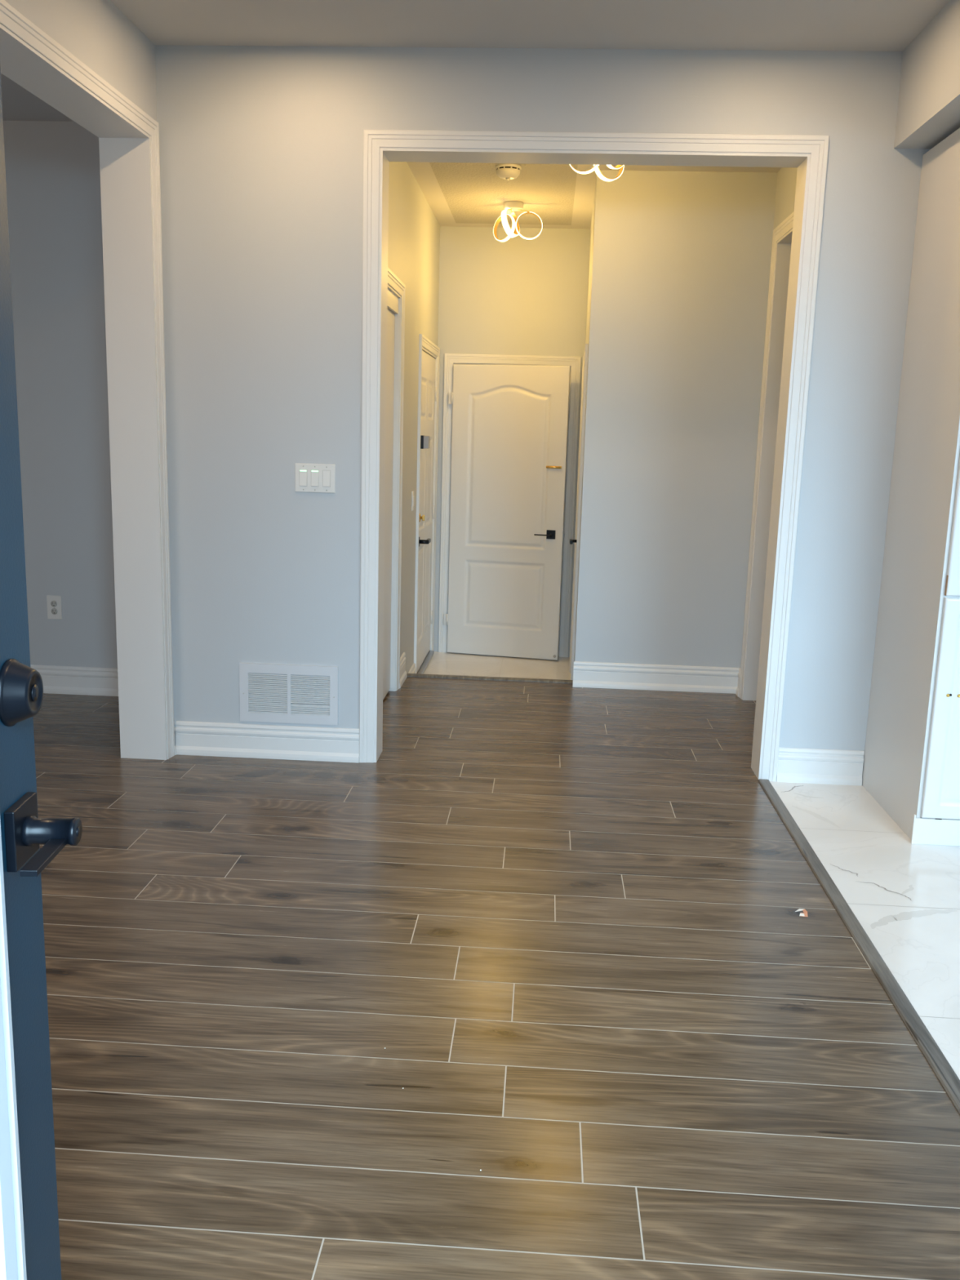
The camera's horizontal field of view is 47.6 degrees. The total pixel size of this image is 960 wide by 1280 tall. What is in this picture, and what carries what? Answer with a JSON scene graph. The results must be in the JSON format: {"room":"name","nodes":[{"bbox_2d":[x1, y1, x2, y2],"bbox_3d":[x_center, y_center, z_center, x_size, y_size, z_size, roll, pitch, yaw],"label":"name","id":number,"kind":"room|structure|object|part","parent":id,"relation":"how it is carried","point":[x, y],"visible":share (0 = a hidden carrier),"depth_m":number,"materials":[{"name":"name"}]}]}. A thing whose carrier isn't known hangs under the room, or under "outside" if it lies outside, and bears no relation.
{"room":"entrance hall","nodes":[
{"label":"entrance hall","id":0,"kind":"room"},
{"bbox_2d":[3,120,117,668],"bbox_3d":[-3.507,-0.743,3.109,3.640,3.100,5.900,2,11,3],"label":"wall","id":1,"kind":"structure","parent":0,"point":[53,171],"depth_m":5.79,"materials":[{"name":"grey paint"}]},
{"bbox_2d":[46,595,62,619],"bbox_3d":[-2.350,-0.180,6.013,0.082,0.132,0.009,2,11,3],"label":"wall outlet","id":2,"kind":"object","parent":1,"relation":"attached to","point":[54,603],"visible":1,"depth_m":6.01,"materials":[{"name":"white plastic"}]},
{"bbox_2d":[50,600,57,606],"bbox_3d":[-2.350,-0.200,6.007,0.035,0.035,0.003,2,11,3],"label":"socket","id":3,"kind":"object","parent":2,"relation":"attached to","point":[53,603],"depth_m":6.01,"materials":[{"name":"beige plastic"}]},
{"bbox_2d":[51,608,57,614],"bbox_3d":[-2.351,-0.159,6.015,0.035,0.035,0.003,2,11,3],"label":"socket","id":4,"kind":"object","parent":2,"relation":"attached to","point":[54,611],"depth_m":6.01,"materials":[{"name":"beige plastic"}]},
{"bbox_2d":[30,664,118,696],"bbox_3d":[-3.314,0.185,6.136,3.520,0.155,0.023,2,11,3],"label":"baseboard","id":5,"kind":"structure","parent":1,"relation":"attached to","point":[70,680],"depth_m":6.07,"materials":[{"name":"white wood"}]},
{"bbox_2d":[4,0,156,121],"bbox_3d":[-1.621,-0.579,2.527,0.200,3.100,4.571,2,11,3],"label":"wall","id":6,"kind":"structure","parent":0,"point":[96,33],"depth_m":4.00,"materials":[{"name":"grey paint"}]},
{"bbox_2d":[0,0,174,759],"bbox_3d":[-1.606,-0.454,2.882,0.237,2.723,3.859,2,11,3],"label":"door frame","id":7,"kind":"structure","parent":6,"relation":"attached to","point":[128,136],"depth_m":4.62,"materials":[{"name":"white wood"}]},
{"bbox_2d":[387,161,439,673],"bbox_3d":[-0.782,-1.194,6.627,0.710,3.180,3.455,2,11,3],"label":"wall","id":8,"kind":"structure","parent":0,"point":[414,228],"depth_m":6.64,"materials":[{"name":"grey paint"}]},
{"bbox_2d":[382,307,395,699],"bbox_3d":[-0.544,-0.672,5.612,0.030,2.160,1.126,2,11,3],"label":"door","id":9,"kind":"structure","parent":8,"relation":"in","point":[391,315],"depth_m":6.02,"materials":[{"name":"white wood"}]},
{"bbox_2d":[399,652,416,688],"bbox_3d":[-0.457,0.219,6.863,0.023,0.335,0.844,2,11,3],"label":"baseboard","id":10,"kind":"structure","parent":8,"relation":"attached to","point":[403,675],"depth_m":6.64,"materials":[{"name":"white wood"}]},
{"bbox_2d":[411,491,413,511],"bbox_3d":[-0.421,-0.876,6.856,0.010,0.120,0.072,2,11,3],"label":"switch","id":11,"kind":"object","parent":8,"relation":"attached to","point":[412,492],"visible":1,"depth_m":6.83,"materials":[{"name":"white plastic"}]},
{"bbox_2d":[416,350,436,674],"bbox_3d":[-0.392,-0.882,7.672,0.162,2.194,0.993,2,11,3],"label":"door","id":12,"kind":"structure","parent":8,"relation":"in","point":[428,390],"depth_m":7.69,"materials":[{"name":"white wood"}]},
{"bbox_3d":[-0.370,-0.666,7.333,0.065,0.028,0.129,2,11,3],"label":"lever","id":13,"kind":"part","parent":12,"relation":"part of","materials":[{"name":"black metal"}]},
{"bbox_2d":[413,333,439,673],"bbox_3d":[-0.430,-0.923,7.661,0.138,2.281,1.147,2,11,3],"label":"door frame","id":14,"kind":"structure","parent":8,"relation":"attached to","point":[425,344],"depth_m":7.55,"materials":[{"name":"white wood"}]},
{"bbox_2d":[0,0,950,121],"bbox_3d":[-0.372,-2.099,2.660,9.800,0.115,5.950,2,11,3],"label":"ceiling","id":15,"kind":"structure","parent":0,"point":[846,25],"depth_m":4.15,"materials":[{"name":"white paint"}]},
{"bbox_2d":[33,651,959,1279],"bbox_3d":[-0.354,0.672,4.916,9.600,0.182,9.050,2,11,3],"label":"floor","id":16,"kind":"structure","parent":0,"point":[564,920],"depth_m":2.91,"materials":[{"name":"tile"}]},
{"bbox_2d":[406,673,573,683],"bbox_3d":[0.061,0.247,6.753,1.038,0.031,0.062,2,11,3],"label":"strip","id":17,"kind":"object","parent":16,"relation":"on","point":[415,675],"visible":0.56,"depth_m":6.73,"materials":[{"name":"brown wood"}]},
{"bbox_2d":[795,908,808,916],"bbox_3d":[1.039,0.880,3.518,0.035,0.011,0.042,2,11,3],"label":"paper scrap","id":18,"kind":"object","parent":16,"relation":"on","point":[804,913],"visible":1,"depth_m":3.51,"materials":[{"name":"white paper"}]},
{"bbox_2d":[757,778,959,1115],"bbox_3d":[1.131,1.050,2.652,0.050,0.010,4.552,2,11,3],"label":"strip","id":19,"kind":"object","parent":16,"relation":"on","point":[940,1066],"visible":1,"depth_m":3.19,"materials":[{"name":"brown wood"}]},
{"bbox_2d":[862,128,959,846],"bbox_3d":[2.105,-0.569,4.246,0.792,2.645,0.739,2,11,3],"label":"pantry cabinet","id":20,"kind":"object","parent":16,"relation":"on","point":[911,766],"visible":1,"depth_m":4.20,"materials":[{"name":"white wood"}]},
{"bbox_3d":[1.876,0.267,4.055,0.370,0.846,0.019,2,11,3],"label":"panel","id":21,"kind":"part","parent":20,"relation":"part of","materials":[{"name":"white wood"}]},
{"bbox_3d":[1.911,-0.973,3.819,0.370,1.665,0.019,2,11,3],"label":"panel","id":22,"kind":"part","parent":20,"relation":"part of","materials":[{"name":"white wood"}]},
{"bbox_2d":[433,226,590,657],"bbox_3d":[0.260,-1.548,8.639,1.360,3.180,1.050,2,11,3],"label":"wall","id":23,"kind":"structure","parent":0,"point":[516,295],"depth_m":7.93,"materials":[{"name":"grey paint"}]},
{"bbox_2d":[443,364,570,660],"bbox_3d":[0.182,-0.936,8.098,0.901,2.160,0.090,4,11,12],"label":"door","id":24,"kind":"structure","parent":23,"relation":"in","point":[510,422],"depth_m":8.10,"materials":[{"name":"white wood"}]},
{"bbox_3d":[0.466,-0.776,8.040,0.128,0.020,0.047,4,11,12],"label":"lever","id":25,"kind":"part","parent":24,"relation":"part of","materials":[{"name":"metal"}]},
{"bbox_2d":[438,353,581,657],"bbox_3d":[0.212,-1.000,8.261,1.004,2.244,0.138,2,11,3],"label":"door frame","id":26,"kind":"structure","parent":23,"relation":"attached to","point":[450,359],"depth_m":8.15,"materials":[{"name":"white wood"}]},
{"bbox_2d":[155,44,929,764],"bbox_3d":[1.459,-0.904,4.691,6.080,3.100,0.174,2,11,3],"label":"wall","id":27,"kind":"structure","parent":0,"point":[261,147],"depth_m":4.61,"materials":[{"name":"grey paint"}]},
{"bbox_2d":[239,662,337,724],"bbox_3d":[-0.871,0.246,4.960,0.452,0.272,0.012,2,11,3],"label":"air vent","id":28,"kind":"object","parent":27,"relation":"in","point":[269,692],"visible":1,"depth_m":4.96,"materials":[{"name":"metal"}]},
{"bbox_2d":[248,672,287,714],"bbox_3d":[-0.967,0.243,4.966,0.180,0.186,0.010,2,11,3],"label":"grille","id":29,"kind":"object","parent":28,"relation":"attached to","point":[267,691],"depth_m":4.97,"materials":[{"name":"white metal"}]},
{"bbox_2d":[290,674,329,715],"bbox_3d":[-0.772,0.251,4.955,0.181,0.186,0.010,2,11,3],"label":"grille","id":30,"kind":"object","parent":28,"relation":"attached to","point":[309,693],"depth_m":4.96,"materials":[{"name":"white metal"}]},
{"bbox_2d":[294,463,335,493],"bbox_3d":[-0.723,-0.709,4.770,0.178,0.124,0.012,2,11,3],"label":"light switch","id":31,"kind":"object","parent":27,"relation":"attached to","point":[308,477],"visible":1,"depth_m":4.77,"materials":[{"name":"white plastic"}]},
{"bbox_2d":[173,720,864,786],"bbox_3d":[0.142,0.512,4.938,3.135,0.155,0.029,2,11,3],"label":"baseboard","id":32,"kind":"structure","parent":27,"relation":"attached to","point":[795,765],"depth_m":4.99,"materials":[{"name":"white wood"}]},
{"bbox_2d":[359,129,829,781],"bbox_3d":[0.396,-0.874,5.414,2.040,2.711,1.488,2,11,3],"label":"door frame","id":33,"kind":"structure","parent":27,"relation":"attached to","point":[808,153],"depth_m":4.63,"materials":[{"name":"white wood"}]},
{"bbox_2d":[568,538,577,544],"bbox_3d":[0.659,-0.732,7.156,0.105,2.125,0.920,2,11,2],"label":"door handle","id":34,"kind":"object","parent":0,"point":[571,540],"depth_m":7.56,"materials":[{"name":"black metal"}]},
{"bbox_2d":[406,161,782,228],"bbox_3d":[1.029,-2.752,6.655,4.100,0.060,4.400,2,11,3],"label":"ceiling","id":35,"kind":"structure","parent":0,"point":[460,194],"depth_m":6.65,"materials":[{"name":"white paint"}]},
{"bbox_2d":[495,163,521,180],"bbox_3d":[0.156,-2.595,6.056,0.146,0.071,0.146,2,11,3],"label":"smoke detector","id":36,"kind":"object","parent":35,"relation":"attached to","point":[508,171],"visible":1,"depth_m":6.01,"materials":[{"name":"white plastic"}]},
{"bbox_2d":[493,200,542,241],"bbox_3d":[0.243,-2.690,7.006,0.320,0.236,0.203,2,11,3],"label":"ceiling lamp","id":37,"kind":"object","parent":35,"relation":"hanging from","point":[509,206],"visible":1,"depth_m":7.00,"materials":[{"name":"white plastic"}]},
{"bbox_2d":[569,164,624,181],"bbox_3d":[0.575,-2.359,5.291,0.298,0.225,0.175,2,11,3],"label":"ceiling lamp","id":38,"kind":"object","parent":35,"relation":"hanging from","point":[595,167],"visible":0.27,"depth_m":5.31,"materials":[{"name":"white plastic"}]},
{"bbox_2d":[573,169,777,667],"bbox_3d":[1.217,-1.246,7.198,1.108,3.180,1.770,2,11,3],"label":"wall","id":39,"kind":"structure","parent":0,"point":[679,262],"depth_m":6.29,"materials":[{"name":"grey paint"}]},
{"bbox_2d":[568,343,588,679],"bbox_3d":[0.643,-0.761,7.157,0.018,2.211,1.052,2,11,4],"label":"door frame","id":40,"kind":"structure","parent":39,"relation":"attached to","point":[584,368],"depth_m":6.74,"materials":[{"name":"white wood"}]},
{"bbox_2d":[572,661,740,696],"bbox_3d":[1.061,0.233,6.534,1.000,0.155,0.098,2,11,3],"label":"baseboard","id":41,"kind":"structure","parent":39,"relation":"attached to","point":[585,674],"depth_m":6.57,"materials":[{"name":"white wood"}]},
{"bbox_2d":[741,167,797,654],"bbox_3d":[2.230,-0.996,5.557,1.345,3.000,1.655,2,11,3],"label":"wall","id":42,"kind":"structure","parent":0,"point":[786,176],"depth_m":5.80,"materials":[{"name":"grey paint"}]},
{"bbox_2d":[738,211,794,700],"bbox_3d":[1.615,-0.848,5.657,0.154,2.637,1.154,2,11,3],"label":"door frame","id":43,"kind":"structure","parent":42,"relation":"attached to","point":[782,233],"depth_m":6.14,"materials":[{"name":"white wood"}]},
{"bbox_2d":[893,0,959,149],"bbox_3d":[2.034,-1.724,2.081,1.007,0.381,4.571,2,11,3],"label":"wall","id":44,"kind":"structure","parent":0,"point":[928,111],"depth_m":4.01,"materials":[{"name":"grey paint"}]},
{"bbox_3d":[-0.590,-0.093,0.132,9.600,3.100,0.180,2,11,3],"label":"wall","id":45,"kind":"structure","parent":0,"visible":0},
{"bbox_2d":[0,71,82,1279],"bbox_3d":[-0.497,0.283,0.808,0.123,2.090,0.925,1,11,-1],"label":"door","id":46,"kind":"structure","parent":45,"relation":"in","point":[29,1234],"depth_m":1.19,"materials":[{"name":"blue wood"}]},
{"bbox_3d":[-0.518,0.242,0.807,0.069,1.690,0.650,1,11,-2],"label":"insert frame","id":47,"kind":"part","parent":46,"relation":"part of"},
{"bbox_3d":[-0.505,0.211,1.201,0.011,0.068,0.068,1,11,-2],"label":"plate","id":48,"kind":"part","parent":46,"relation":"part of","materials":[{"name":"black metal"}]},
{"bbox_3d":[-0.460,0.228,1.155,0.018,0.007,0.102,1,11,-2],"label":"lever","id":49,"kind":"part","parent":46,"relation":"part of","materials":[{"name":"black metal"}]}
]}

